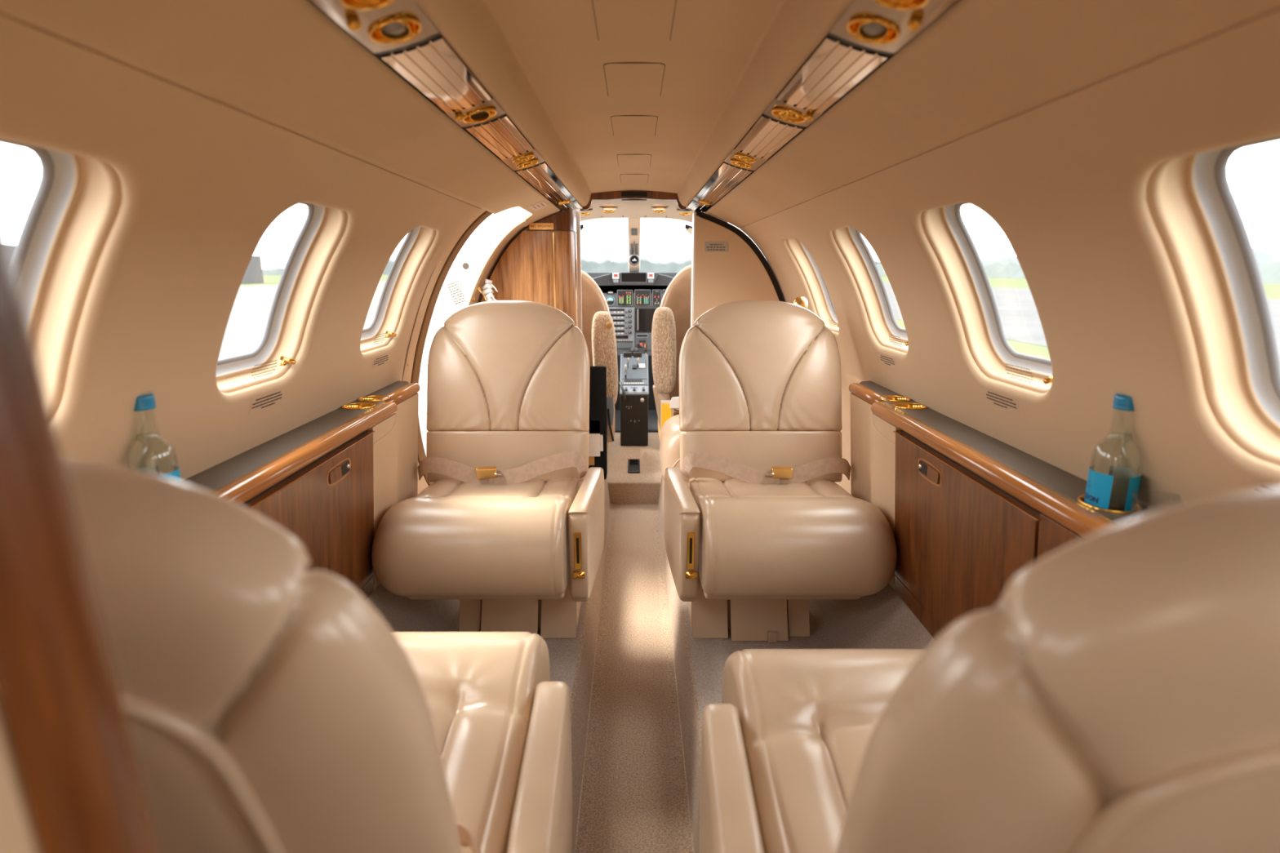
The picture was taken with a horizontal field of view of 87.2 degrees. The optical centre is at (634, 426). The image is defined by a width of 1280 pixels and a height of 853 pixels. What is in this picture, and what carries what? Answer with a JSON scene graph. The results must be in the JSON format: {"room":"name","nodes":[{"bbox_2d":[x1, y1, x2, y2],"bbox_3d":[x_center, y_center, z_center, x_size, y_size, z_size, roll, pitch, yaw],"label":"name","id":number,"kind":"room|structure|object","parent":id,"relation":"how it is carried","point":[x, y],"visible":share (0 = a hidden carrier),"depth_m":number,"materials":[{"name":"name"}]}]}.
{"room":"aircraft cabin","nodes":[
{"label":"aircraft cabin","id":0,"kind":"room"},
{"bbox_2d":[0,11,480,480],"bbox_3d":[-0.587,-0.041,0.514,0.273,0.528,3.120,0,13,0],"label":"wall","id":1,"kind":"structure","parent":0,"point":[203,179],"depth_m":0.90,"materials":[{"name":"beige plastic"}]},
{"bbox_2d":[0,138,122,419],"bbox_3d":[-0.646,-0.085,0.637,0.210,0.387,0.307,0,13,0],"label":"window","id":2,"kind":"structure","parent":1,"relation":"in","point":[73,214],"depth_m":0.76,"materials":[{"name":"grey plastic"}]},
{"bbox_2d":[216,202,348,414],"bbox_3d":[-0.646,-0.218,1.214,0.210,0.387,0.307,0,13,0],"label":"window","id":3,"kind":"structure","parent":1,"relation":"in","point":[324,228],"depth_m":1.33,"materials":[{"name":"grey plastic"}]},
{"bbox_2d":[360,226,435,368],"bbox_3d":[-0.646,-0.351,1.789,0.210,0.387,0.307,0,13,0],"label":"window","id":4,"kind":"structure","parent":1,"relation":"in","point":[407,263],"depth_m":1.91,"materials":[{"name":"grey plastic"}]},
{"bbox_2d":[0,0,561,226],"bbox_3d":[-0.379,-0.429,0.891,0.154,0.075,4.030,0,13,0],"label":"wall panel","id":5,"kind":"structure","parent":0,"point":[286,64],"depth_m":0.74,"materials":[{"name":"fabric"}]},
{"bbox_2d":[528,200,548,210],"bbox_3d":[-0.342,-0.788,2.404,0.052,0.020,0.160,0,13,0],"label":"placard","id":6,"kind":"object","parent":5,"relation":"attached to","point":[542,204],"visible":1,"depth_m":2.40,"materials":[{"name":"beige plastic"}]},
{"bbox_2d":[308,0,580,211],"bbox_3d":[-0.267,-0.484,0.889,0.090,0.056,4.050,0,13,0],"label":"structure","id":7,"kind":"structure","parent":0,"point":[375,54],"depth_m":0.93,"materials":[{"name":"black plastic"}]},
{"bbox_2d":[311,0,442,55],"bbox_3d":[-0.262,-0.405,0.607,0.082,0.042,0.364,0,13,0],"label":"light panel","id":8,"kind":"object","parent":7,"relation":"attached to","point":[384,27],"visible":1,"depth_m":0.70,"materials":[{"name":"brown metal"}]},
{"bbox_2d":[339,0,395,10],"bbox_3d":[-0.249,-0.412,0.631,0.056,0.029,0.057,0,13,0],"label":"air vent","id":9,"kind":"object","parent":8,"relation":"attached to","point":[344,5],"depth_m":0.65,"materials":[{"name":"gold metal"}]},
{"bbox_2d":[377,21,411,41],"bbox_3d":[-0.259,-0.432,0.724,0.037,0.026,0.037,0,13,0],"label":"light","id":10,"kind":"object","parent":8,"relation":"attached to","point":[388,31],"depth_m":0.73,"materials":[{"name":"gold metal"}]},
{"bbox_2d":[379,35,492,113],"bbox_3d":[-0.263,-0.480,0.923,0.078,0.032,0.283,0,13,0],"label":"cover","id":11,"kind":"object","parent":7,"relation":"attached to","point":[433,67],"visible":0.96,"depth_m":0.89,"materials":[{"name":"brown metal"}]},
{"bbox_2d":[446,97,506,127],"bbox_3d":[-0.263,-0.524,1.121,0.081,0.042,0.118,0,13,0],"label":"light panel","id":12,"kind":"object","parent":7,"relation":"attached to","point":[490,110],"visible":0.91,"depth_m":1.11,"materials":[{"name":"brown metal"}]},
{"bbox_2d":[469,101,490,122],"bbox_3d":[-0.259,-0.524,1.119,0.038,0.027,0.039,0,13,0],"label":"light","id":13,"kind":"object","parent":12,"relation":"attached to","point":[482,114],"depth_m":1.12,"materials":[{"name":"gold metal"}]},
{"bbox_2d":[464,114,533,159],"bbox_3d":[-0.263,-0.576,1.340,0.078,0.032,0.328,0,13,0],"label":"cover","id":14,"kind":"object","parent":7,"relation":"attached to","point":[500,135],"visible":0.94,"depth_m":1.31,"materials":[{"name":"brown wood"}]},
{"bbox_2d":[500,149,544,170],"bbox_3d":[-0.263,-0.636,1.593,0.081,0.036,0.188,0,13,0],"label":"light panel","id":15,"kind":"object","parent":7,"relation":"attached to","point":[531,158],"visible":0.9,"depth_m":1.57,"materials":[{"name":"brown metal"}]},
{"bbox_2d":[517,155,529,160],"bbox_3d":[-0.257,-0.622,1.544,0.034,0.022,0.034,0,13,0],"label":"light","id":16,"kind":"object","parent":15,"relation":"attached to","point":[520,157],"depth_m":1.54,"materials":[{"name":"gold metal"}]},
{"bbox_2d":[516,159,538,168],"bbox_3d":[-0.257,-0.639,1.620,0.053,0.030,0.055,0,13,0],"label":"air vent","id":17,"kind":"object","parent":15,"relation":"attached to","point":[531,162],"depth_m":1.61,"materials":[{"name":"gold metal"}]},
{"bbox_2d":[515,161,573,203],"bbox_3d":[-0.263,-0.747,2.080,0.078,0.032,0.808,0,13,0],"label":"cover","id":18,"kind":"object","parent":7,"relation":"attached to","point":[541,176],"visible":0.94,"depth_m":1.96,"materials":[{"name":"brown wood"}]},
{"bbox_2d":[553,196,575,205],"bbox_3d":[-0.263,-0.850,2.524,0.081,0.037,0.098,0,13,0],"label":"light panel","id":19,"kind":"object","parent":7,"relation":"attached to","point":[573,198],"visible":0.69,"depth_m":2.51,"materials":[{"name":"brown metal"}]},
{"bbox_2d":[556,199,581,210],"bbox_3d":[-0.263,-0.893,2.711,0.078,0.032,0.283,0,13,0],"label":"cover","id":20,"kind":"object","parent":7,"relation":"attached to","point":[574,204],"visible":0.69,"depth_m":2.68,"materials":[{"name":"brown metal"}]},
{"bbox_2d":[366,583,585,706],"bbox_3d":[-0.403,0.626,1.119,0.514,0.214,4.000,0,13,0],"label":"floor","id":21,"kind":"structure","parent":0,"point":[400,613],"depth_m":1.75,"materials":[{"name":"carpet"}]},
{"bbox_2d":[0,205,159,852],"bbox_3d":[-0.460,0.297,0.264,0.583,1.237,0.032,0,13,0],"label":"wall","id":22,"kind":"structure","parent":21,"relation":"on","point":[71,782],"depth_m":0.20,"materials":[{"name":"brown wood"}]},
{"bbox_2d":[62,457,572,852],"bbox_3d":[-0.349,0.368,0.758,0.540,0.882,0.750,0,13,0],"label":"passenger seat","id":23,"kind":"object","parent":21,"relation":"on","point":[270,707],"visible":0.89,"depth_m":0.37,"materials":[{"name":"leather"}]},
{"bbox_2d":[392,631,550,852],"bbox_3d":[-0.373,0.476,0.852,0.462,0.223,0.614,0,13,0],"label":"seat cushion","id":24,"kind":"object","parent":23,"relation":"on","point":[482,690],"depth_m":0.90,"materials":[{"name":"leather"}]},
{"bbox_2d":[371,300,604,638],"bbox_3d":[-0.375,0.107,1.887,0.572,0.882,0.750,0,13,0],"label":"passenger seat","id":25,"kind":"object","parent":21,"relation":"on","point":[507,527],"visible":1,"depth_m":1.93,"materials":[{"name":"leather"}]},
{"bbox_2d":[371,477,581,596],"bbox_3d":[-0.397,0.252,1.851,0.462,0.223,0.614,0,13,0],"label":"seat cushion","id":26,"kind":"object","parent":25,"relation":"on","point":[458,536],"depth_m":1.57,"materials":[{"name":"leather"}]},
{"bbox_2d":[480,208,582,331],"bbox_3d":[-0.483,-0.336,2.999,0.487,1.235,0.234,0,13,0],"label":"partition","id":27,"kind":"object","parent":21,"relation":"on","point":[542,264],"visible":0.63,"depth_m":2.81,"materials":[{"name":"brown wood"}]},
{"bbox_2d":[589,366,606,435],"bbox_3d":[-0.172,-0.119,3.098,0.087,0.318,0.030,0,13,0],"label":"pouch","id":28,"kind":"object","parent":27,"relation":"hanging from","point":[597,382],"visible":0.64,"depth_m":3.08,"materials":[{"name":"black fabric"}]},
{"bbox_2d":[581,432,662,504],"bbox_3d":[0.000,0.137,4.214,1.600,0.137,1.750,0,13,0],"label":"floor","id":29,"kind":"structure","parent":0,"point":[643,487],"depth_m":3.51,"materials":[{"name":"carpet"}]},
{"bbox_2d":[581,270,617,447],"bbox_3d":[-0.346,-0.310,3.574,0.538,1.036,0.822,0,13,0],"label":"seat","id":30,"kind":"object","parent":29,"relation":"on","point":[597,325],"visible":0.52,"depth_m":3.21,"materials":[{"name":"fabric"}]},
{"bbox_2d":[618,343,648,445],"bbox_3d":[-0.003,-0.220,4.180,0.178,0.597,0.455,0,13,0],"label":"pedestal","id":31,"kind":"object","parent":29,"relation":"on","point":[633,384],"visible":1,"depth_m":4.03,"materials":[{"name":"black plastic"}]},
{"bbox_2d":[620,386,648,392],"bbox_3d":[0.001,-0.222,4.005,0.162,0.036,0.048,0,13,0],"label":"switch plate","id":32,"kind":"object","parent":31,"relation":"attached to","point":[623,388],"depth_m":4.00,"materials":[{"name":"grey metal"}]},
{"bbox_2d":[614,409,658,432],"bbox_3d":[0.000,-0.048,4.746,1.600,0.011,0.730,0,13,0],"label":"floor mat","id":33,"kind":"object","parent":29,"relation":"on","point":[652,414],"visible":0.02,"depth_m":4.66,"materials":[{"name":"black rubber"}]},
{"bbox_2d":[651,265,691,438],"bbox_3d":[0.346,-0.319,3.574,0.527,1.054,0.813,0,13,0],"label":"seat","id":34,"kind":"object","parent":29,"relation":"on","point":[671,322],"visible":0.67,"depth_m":3.23,"materials":[{"name":"fabric"}]},
{"bbox_2d":[586,272,678,409],"bbox_3d":[0.000,-0.559,4.977,1.500,1.130,0.050,0,13,0],"label":"wall","id":35,"kind":"structure","parent":0,"point":[651,404],"depth_m":5.00,"materials":[{"name":"black plastic"}]},
{"bbox_2d":[414,0,853,206],"bbox_3d":[0.000,-0.512,0.882,0.448,0.068,4.050,0,13,0],"label":"ceiling","id":36,"kind":"structure","parent":0,"point":[542,62],"depth_m":1.09,"materials":[{"name":"fabric"}]},
{"bbox_2d":[591,0,676,41],"bbox_3d":[0.000,-0.530,0.821,0.106,0.003,0.361,0,13,0],"label":"ceiling panel","id":37,"kind":"object","parent":36,"relation":"attached to","point":[615,20],"visible":1,"depth_m":0.91,"materials":[{"name":"brown plastic"}]},
{"bbox_2d":[603,62,665,97],"bbox_3d":[0.000,-0.620,1.208,0.102,0.002,0.221,0,13,0],"label":"ceiling hatch","id":38,"kind":"object","parent":36,"relation":"attached to","point":[623,79],"visible":1,"depth_m":1.19,"materials":[{"name":"brown plastic"}]},
{"bbox_2d":[610,115,657,137],"bbox_3d":[0.000,-0.707,1.587,0.104,0.003,0.233,0,13,0],"label":"ceiling hatch","id":39,"kind":"object","parent":36,"relation":"attached to","point":[622,125],"visible":1,"depth_m":1.57,"materials":[{"name":"brown plastic"}]},
{"bbox_2d":[617,154,651,167],"bbox_3d":[0.000,-0.820,2.076,0.102,0.002,0.238,0,13,0],"label":"ceiling hatch","id":40,"kind":"object","parent":36,"relation":"attached to","point":[624,160],"visible":1,"depth_m":2.07,"materials":[{"name":"brown plastic"}]},
{"bbox_2d":[619,173,648,182],"bbox_3d":[0.000,-0.913,2.478,0.102,0.002,0.243,0,13,0],"label":"ceiling hatch","id":41,"kind":"object","parent":36,"relation":"attached to","point":[624,178],"visible":1,"depth_m":2.46,"materials":[{"name":"brown plastic"}]},
{"bbox_2d":[582,190,686,209],"bbox_3d":[0.000,-0.964,2.858,0.444,0.079,0.036,0,13,0],"label":"header","id":42,"kind":"object","parent":36,"relation":"attached to","point":[624,194],"visible":1,"depth_m":2.84,"materials":[{"name":"brown wood"}]},
{"bbox_2d":[579,199,722,222],"bbox_3d":[0.000,-1.039,3.260,0.920,0.162,0.820,0,13,0],"label":"panel","id":43,"kind":"object","parent":36,"relation":"attached to","point":[618,208],"visible":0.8,"depth_m":3.32,"materials":[{"name":"beige plastic"}]},
{"bbox_2d":[580,208,591,215],"bbox_3d":[-0.250,-1.072,3.347,0.068,0.041,0.070,0,13,0],"label":"air vent","id":44,"kind":"object","parent":43,"relation":"attached to","point":[583,212],"depth_m":3.32,"materials":[{"name":"gold metal"}]},
{"bbox_2d":[601,206,615,213],"bbox_3d":[-0.125,-1.065,3.287,0.068,0.041,0.070,0,13,0],"label":"light","id":45,"kind":"object","parent":43,"relation":"attached to","point":[605,209],"depth_m":3.26,"materials":[{"name":"gold metal"}]},
{"bbox_2d":[653,206,666,213],"bbox_3d":[0.125,-1.065,3.287,0.068,0.041,0.070,0,13,0],"label":"air vent","id":46,"kind":"object","parent":43,"relation":"attached to","point":[656,209],"depth_m":3.26,"materials":[{"name":"gold metal"}]},
{"bbox_2d":[678,209,692,215],"bbox_3d":[0.255,-1.071,3.347,0.068,0.041,0.070,0,13,0],"label":"air vent","id":47,"kind":"object","parent":43,"relation":"attached to","point":[684,212],"depth_m":3.32,"materials":[{"name":"gold metal"}]},
{"bbox_2d":[684,224,692,235],"bbox_3d":[0.355,-0.969,3.518,0.190,0.184,0.115,0,13,0],"label":"sun visor","id":48,"kind":"object","parent":43,"relation":"attached to","point":[688,228],"visible":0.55,"depth_m":3.54,"materials":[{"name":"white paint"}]},
{"bbox_2d":[569,477,702,852],"bbox_3d":[0.000,0.786,1.285,0.340,0.170,4.250,0,13,0],"label":"floor","id":49,"kind":"structure","parent":0,"point":[636,730],"depth_m":1.76,"materials":[{"name":"carpet"}]},
{"bbox_2d":[588,430,607,479],"bbox_3d":[-0.189,0.099,3.201,0.115,0.303,0.097,0,13,0],"label":"case","id":50,"kind":"object","parent":49,"relation":"on","point":[601,461],"visible":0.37,"depth_m":3.17,"materials":[{"name":"black plastic"}]},
{"bbox_2d":[587,420,603,465],"bbox_3d":[-0.196,0.071,3.135,0.100,0.232,0.018,0,13,0],"label":"paper stack","id":51,"kind":"object","parent":50,"relation":"in","point":[596,440],"visible":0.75,"depth_m":3.13,"materials":[{"name":"beige paper"}]},
{"bbox_2d":[683,583,934,728],"bbox_3d":[0.403,0.626,1.119,0.514,0.214,4.000,0,13,0],"label":"floor","id":52,"kind":"structure","parent":0,"point":[882,620],"depth_m":1.72,"materials":[{"name":"carpet"}]},
{"bbox_2d":[659,414,687,497],"bbox_3d":[0.375,0.150,2.801,0.536,0.382,0.409,0,13,0],"label":"seat","id":53,"kind":"object","parent":52,"relation":"on","point":[669,442],"visible":0.16,"depth_m":2.65,"materials":[{"name":"beige leather"}]},
{"bbox_2d":[663,300,897,642],"bbox_3d":[0.375,0.107,1.887,0.572,0.882,0.750,0,13,0],"label":"passenger seat","id":54,"kind":"object","parent":52,"relation":"on","point":[761,527],"visible":1,"depth_m":1.91,"materials":[{"name":"leather"}]},
{"bbox_2d":[687,477,897,596],"bbox_3d":[0.397,0.252,1.851,0.462,0.223,0.614,0,13,0],"label":"seat cushion","id":55,"kind":"object","parent":54,"relation":"on","point":[756,536],"depth_m":1.57,"materials":[{"name":"leather"}]},
{"bbox_2d":[699,485,1279,852],"bbox_3d":[0.349,0.379,0.711,0.540,0.882,0.746,0,13,0],"label":"passenger seat","id":56,"kind":"object","parent":52,"relation":"on","point":[1120,693],"visible":1,"depth_m":0.32,"materials":[{"name":"leather"}]},
{"bbox_2d":[721,648,925,852],"bbox_3d":[0.373,0.487,0.803,0.462,0.223,0.614,0,13,0],"label":"seat cushion","id":57,"kind":"object","parent":56,"relation":"on","point":[806,719],"depth_m":0.87,"materials":[{"name":"leather"}]},
{"bbox_2d":[688,0,959,212],"bbox_3d":[0.267,-0.484,0.889,0.090,0.056,4.050,0,13,0],"label":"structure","id":58,"kind":"structure","parent":0,"point":[893,54],"depth_m":0.94,"materials":[{"name":"black plastic"}]},
{"bbox_2d":[687,199,711,212],"bbox_3d":[0.263,-0.893,2.711,0.078,0.032,0.283,0,13,0],"label":"cover","id":59,"kind":"object","parent":58,"relation":"attached to","point":[699,206],"visible":0.85,"depth_m":2.69,"materials":[{"name":"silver metal"}]},
{"bbox_2d":[693,196,715,205],"bbox_3d":[0.263,-0.850,2.524,0.081,0.037,0.098,0,13,0],"label":"light panel","id":60,"kind":"object","parent":58,"relation":"attached to","point":[695,198],"visible":0.71,"depth_m":2.51,"materials":[{"name":"brown metal"}]},
{"bbox_2d":[695,161,753,203],"bbox_3d":[0.263,-0.747,2.080,0.078,0.032,0.808,0,13,0],"label":"cover","id":61,"kind":"object","parent":58,"relation":"attached to","point":[726,176],"visible":0.94,"depth_m":1.96,"materials":[{"name":"brown metal"}]},
{"bbox_2d":[724,149,768,170],"bbox_3d":[0.263,-0.636,1.593,0.081,0.036,0.188,0,13,0],"label":"light panel","id":62,"kind":"object","parent":58,"relation":"attached to","point":[737,158],"visible":0.9,"depth_m":1.57,"materials":[{"name":"brown metal"}]},
{"bbox_2d":[729,159,751,168],"bbox_3d":[0.257,-0.639,1.620,0.053,0.030,0.055,0,13,0],"label":"air vent","id":63,"kind":"object","parent":62,"relation":"attached to","point":[737,162],"depth_m":1.61,"materials":[{"name":"gold metal"}]},
{"bbox_2d":[738,155,751,160],"bbox_3d":[0.257,-0.622,1.544,0.034,0.022,0.034,0,13,0],"label":"socket","id":64,"kind":"object","parent":62,"relation":"attached to","point":[740,157],"depth_m":1.54,"materials":[{"name":"gold metal"}]},
{"bbox_2d":[734,114,804,159],"bbox_3d":[0.263,-0.576,1.340,0.078,0.032,0.328,0,13,0],"label":"cover","id":65,"kind":"object","parent":58,"relation":"attached to","point":[766,135],"visible":0.94,"depth_m":1.31,"materials":[{"name":"brown metal"}]},
{"bbox_2d":[762,97,822,127],"bbox_3d":[0.263,-0.524,1.121,0.081,0.042,0.118,0,13,0],"label":"light panel","id":66,"kind":"object","parent":58,"relation":"attached to","point":[778,110],"visible":0.93,"depth_m":1.10,"materials":[{"name":"brown metal"}]},
{"bbox_2d":[778,111,799,119],"bbox_3d":[0.259,-0.523,1.115,0.038,0.023,0.038,0,13,0],"label":"socket","id":67,"kind":"object","parent":66,"relation":"attached to","point":[782,114],"depth_m":1.11,"materials":[{"name":"gold metal"}]},
{"bbox_2d":[776,35,888,113],"bbox_3d":[0.263,-0.480,0.923,0.078,0.032,0.283,0,13,0],"label":"cover","id":68,"kind":"object","parent":58,"relation":"attached to","point":[834,67],"visible":0.96,"depth_m":0.89,"materials":[{"name":"brown metal"}]},
{"bbox_2d":[826,0,957,55],"bbox_3d":[0.262,-0.405,0.607,0.082,0.042,0.364,0,13,0],"label":"light panel","id":69,"kind":"object","parent":58,"relation":"attached to","point":[883,27],"visible":1,"depth_m":0.70,"materials":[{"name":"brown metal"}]},
{"bbox_2d":[857,21,890,41],"bbox_3d":[0.259,-0.432,0.724,0.037,0.026,0.037,0,13,0],"label":"socket","id":70,"kind":"object","parent":69,"relation":"attached to","point":[867,31],"depth_m":0.73,"materials":[{"name":"gold metal"}]},
{"bbox_2d":[873,0,928,10],"bbox_3d":[0.249,-0.412,0.631,0.056,0.029,0.057,0,13,0],"label":"air vent","id":71,"kind":"object","parent":69,"relation":"attached to","point":[890,5],"depth_m":0.65,"materials":[{"name":"gold metal"}]},
{"bbox_2d":[835,371,861,494],"bbox_3d":[0.638,0.417,1.097,0.210,0.628,4.050,0,13,0],"label":"wall","id":72,"kind":"structure","parent":0,"point":[846,380],"depth_m":2.33,"materials":[{"name":"beige plastic"}]},
{"bbox_2d":[848,380,1151,639],"bbox_3d":[0.662,0.415,0.624,0.120,0.446,3.030,0,13,0],"label":"cabinet","id":73,"kind":"object","parent":72,"relation":"attached to","point":[966,509],"visible":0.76,"depth_m":1.31,"materials":[{"name":"brown laminate"}]},
{"bbox_2d":[1084,393,1143,511],"bbox_3d":[0.680,0.057,0.949,0.061,0.208,0.060,2,13,10],"label":"water bottle","id":74,"kind":"object","parent":73,"relation":"in","point":[1113,491],"visible":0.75,"depth_m":0.95,"materials":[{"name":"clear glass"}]},
{"bbox_2d":[1130,490,1160,518],"bbox_3d":[0.680,0.137,0.865,0.076,0.088,0.076,0,13,0],"label":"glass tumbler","id":75,"kind":"object","parent":73,"relation":"in","point":[1134,500],"visible":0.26,"depth_m":0.87,"materials":[{"name":"clear glass"}]},
{"bbox_2d":[705,0,1279,228],"bbox_3d":[0.379,-0.431,0.901,0.154,0.075,4.050,0,13,0],"label":"wall panel","id":76,"kind":"structure","parent":0,"point":[981,64],"depth_m":0.74,"materials":[{"name":"fabric"}]},
{"bbox_2d":[739,6,1279,511],"bbox_3d":[0.587,-0.145,0.967,0.273,0.528,4.050,0,13,0],"label":"wall","id":77,"kind":"structure","parent":0,"point":[1064,179],"depth_m":0.90,"materials":[{"name":"beige plastic"}]},
{"bbox_2d":[690,210,785,327],"bbox_3d":[0.494,-0.332,3.002,0.485,1.216,0.081,0,13,0],"label":"divider panel","id":78,"kind":"object","parent":77,"relation":"attached to","point":[727,266],"visible":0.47,"depth_m":2.89,"materials":[{"name":"beige"}]},
{"bbox_2d":[660,396,679,431],"bbox_3d":[0.179,-0.051,3.000,0.122,0.170,0.030,0,13,0],"label":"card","id":79,"kind":"object","parent":78,"relation":"attached to","point":[667,406],"visible":0.55,"depth_m":2.98,"materials":[{"name":"yellow paper"}]},
{"bbox_2d":[793,296,808,308],"bbox_3d":[0.575,-0.328,2.346,0.052,0.247,0.052,0,13,0],"label":"wall lamp","id":80,"kind":"object","parent":77,"relation":"attached to","point":[802,301],"visible":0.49,"depth_m":2.30,"materials":[{"name":"gold metal"}]},
{"bbox_2d":[786,237,839,333],"bbox_3d":[0.646,-0.482,2.357,0.210,0.387,0.307,0,13,0],"label":"window","id":81,"kind":"structure","parent":77,"relation":"in","point":[822,301],"depth_m":2.49,"materials":[{"name":"grey plastic"}]},
{"bbox_2d":[832,226,908,368],"bbox_3d":[0.646,-0.351,1.789,0.210,0.387,0.307,0,13,0],"label":"window","id":82,"kind":"structure","parent":77,"relation":"in","point":[860,263],"depth_m":1.91,"materials":[{"name":"grey plastic"}]},
{"bbox_2d":[920,202,1052,414],"bbox_3d":[0.646,-0.218,1.214,0.210,0.387,0.307,0,13,0],"label":"window","id":83,"kind":"structure","parent":77,"relation":"in","point":[944,228],"depth_m":1.33,"materials":[{"name":"grey plastic"}]},
{"bbox_2d":[1146,137,1279,489],"bbox_3d":[0.646,-0.085,0.637,0.210,0.387,0.307,0,13,0],"label":"window","id":84,"kind":"structure","parent":77,"relation":"in","point":[1195,214],"depth_m":0.76,"materials":[{"name":"grey plastic"}]},
{"bbox_3d":[-0.638,0.522,0.644,0.210,0.628,3.120,0,13,0],"label":"wall","id":85,"kind":"structure","parent":0,"visible":0},
{"bbox_2d":[181,380,419,599],"bbox_3d":[-0.662,0.415,0.624,0.120,0.446,3.030,0,13,0],"label":"cabinet","id":86,"kind":"object","parent":85,"relation":"attached to","point":[329,481],"visible":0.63,"depth_m":1.42,"materials":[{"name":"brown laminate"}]},
{"bbox_2d":[124,393,181,481],"bbox_3d":[-0.680,0.057,0.949,0.061,0.208,0.060,-3,13,-13],"label":"water bottle","id":87,"kind":"object","parent":86,"relation":"in","point":[146,402],"visible":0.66,"depth_m":0.93,"materials":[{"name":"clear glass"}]},
{"bbox_3d":[-0.650,0.392,2.774,0.300,0.068,1.170,0,13,0],"label":"structure","id":88,"kind":"structure","parent":0,"visible":0},
{"bbox_2d":[402,206,529,494],"bbox_3d":[-0.619,-0.243,2.594,0.557,1.377,1.036,0,13,0],"label":"door","id":89,"kind":"structure","parent":88,"relation":"on","point":[473,255],"depth_m":2.63,"materials":[{"name":"white plastic"}]},
{"bbox_2d":[426,329,436,338],"bbox_3d":[-1.243,0.286,2.740,0.936,1.470,0.711,0,13,0],"label":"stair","id":90,"kind":"structure","parent":89,"relation":"attached to","point":[431,334],"depth_m":2.71,"materials":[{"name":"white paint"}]},
{"bbox_2d":[472,278,497,302],"bbox_3d":[-0.610,-0.552,2.735,0.115,0.098,0.037,0,13,0],"label":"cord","id":91,"kind":"object","parent":89,"relation":"attached to","point":[488,283],"visible":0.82,"depth_m":2.73,"materials":[{"name":"white metal"}]},
{"label":"outside","id":92,"kind":"structure","parent":0,"visible":0},
{"bbox_2d":[217,280,427,454],"bbox_3d":[-27.900,-13.669,68.685,64.200,0.008,260.000,0,13,0],"label":"ground","id":93,"kind":"structure","parent":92,"point":[247,321],"depth_m":28.97,"materials":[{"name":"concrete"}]},
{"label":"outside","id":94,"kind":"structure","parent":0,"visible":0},
{"bbox_2d":[240,275,1279,359],"bbox_3d":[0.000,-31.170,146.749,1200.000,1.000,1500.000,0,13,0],"label":"grass","id":95,"kind":"structure","parent":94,"point":[1272,291],"depth_m":94.77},
{"bbox_2d":[10,244,263,284],"bbox_3d":[-72.000,-21.721,92.484,4.000,5.000,70.000,0,13,0],"label":"shed","id":96,"kind":"object","parent":95,"relation":"on","point":[254,273],"visible":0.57,"depth_m":123.82,"materials":[{"name":"grey"}]},
{"bbox_2d":[262,266,284,275],"bbox_3d":[-207.500,-22.804,97.366,17.000,4.914,600.100,0,13,0],"label":"treeline","id":97,"kind":"object","parent":95,"relation":"on","point":[271,271],"visible":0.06,"depth_m":375.38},
{"bbox_2d":[382,257,881,275],"bbox_3d":[0.000,-102.539,427.901,401.592,11.588,55.921,0,13,0],"label":"treeline","id":98,"kind":"object","parent":95,"relation":"on","point":[607,265],"visible":0.15,"depth_m":422.77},
{"bbox_2d":[875,252,1279,284],"bbox_3d":[120.000,-23.636,97.174,31.993,6.622,600.400,0,13,0],"label":"treeline","id":99,"kind":"object","parent":95,"relation":"on","point":[1268,265],"visible":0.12,"depth_m":209.03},
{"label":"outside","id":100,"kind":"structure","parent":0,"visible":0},
{"bbox_2d":[981,246,1279,263],"bbox_3d":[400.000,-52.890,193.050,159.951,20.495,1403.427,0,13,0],"label":"hill","id":101,"kind":"structure","parent":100,"point":[1274,251],"depth_m":399.00,"materials":[{"name":"grey"}]},
{"bbox_3d":[-0.517,-0.519,3.973,0.435,1.264,1.925,0,13,0],"label":"wall","id":102,"kind":"structure","parent":0,"visible":0},
{"bbox_2d":[592,271,673,355],"bbox_3d":[0.000,-0.739,4.352,1.256,0.515,0.424,0,13,0],"label":"panel","id":103,"kind":"object","parent":102,"relation":"attached to","point":[633,299],"visible":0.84,"depth_m":4.16,"materials":[{"name":"black plastic"}]},
{"bbox_2d":[637,343,646,347],"bbox_3d":[0.050,-0.507,4.223,0.059,0.023,0.008,0,13,0],"label":"switch","id":104,"kind":"object","parent":103,"relation":"attached to","point":[644,345],"depth_m":4.22,"materials":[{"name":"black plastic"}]},
{"bbox_2d":[636,333,648,337],"bbox_3d":[0.050,-0.567,4.209,0.072,0.023,0.008,0,13,0],"label":"switch","id":105,"kind":"object","parent":103,"relation":"attached to","point":[638,335],"depth_m":4.20,"materials":[{"name":"grey plastic"}]},
{"bbox_2d":[627,217,640,271],"bbox_3d":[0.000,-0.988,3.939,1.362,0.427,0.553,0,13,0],"label":"post","id":106,"kind":"object","parent":102,"relation":"attached to","point":[633,224],"visible":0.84,"depth_m":3.87,"materials":[{"name":"beige plastic"}]},
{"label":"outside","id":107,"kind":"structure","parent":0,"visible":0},
{"bbox_2d":[883,282,1279,359],"bbox_3d":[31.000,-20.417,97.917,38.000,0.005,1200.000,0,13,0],"label":"ground","id":108,"kind":"structure","parent":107,"point":[1020,321],"depth_m":34.56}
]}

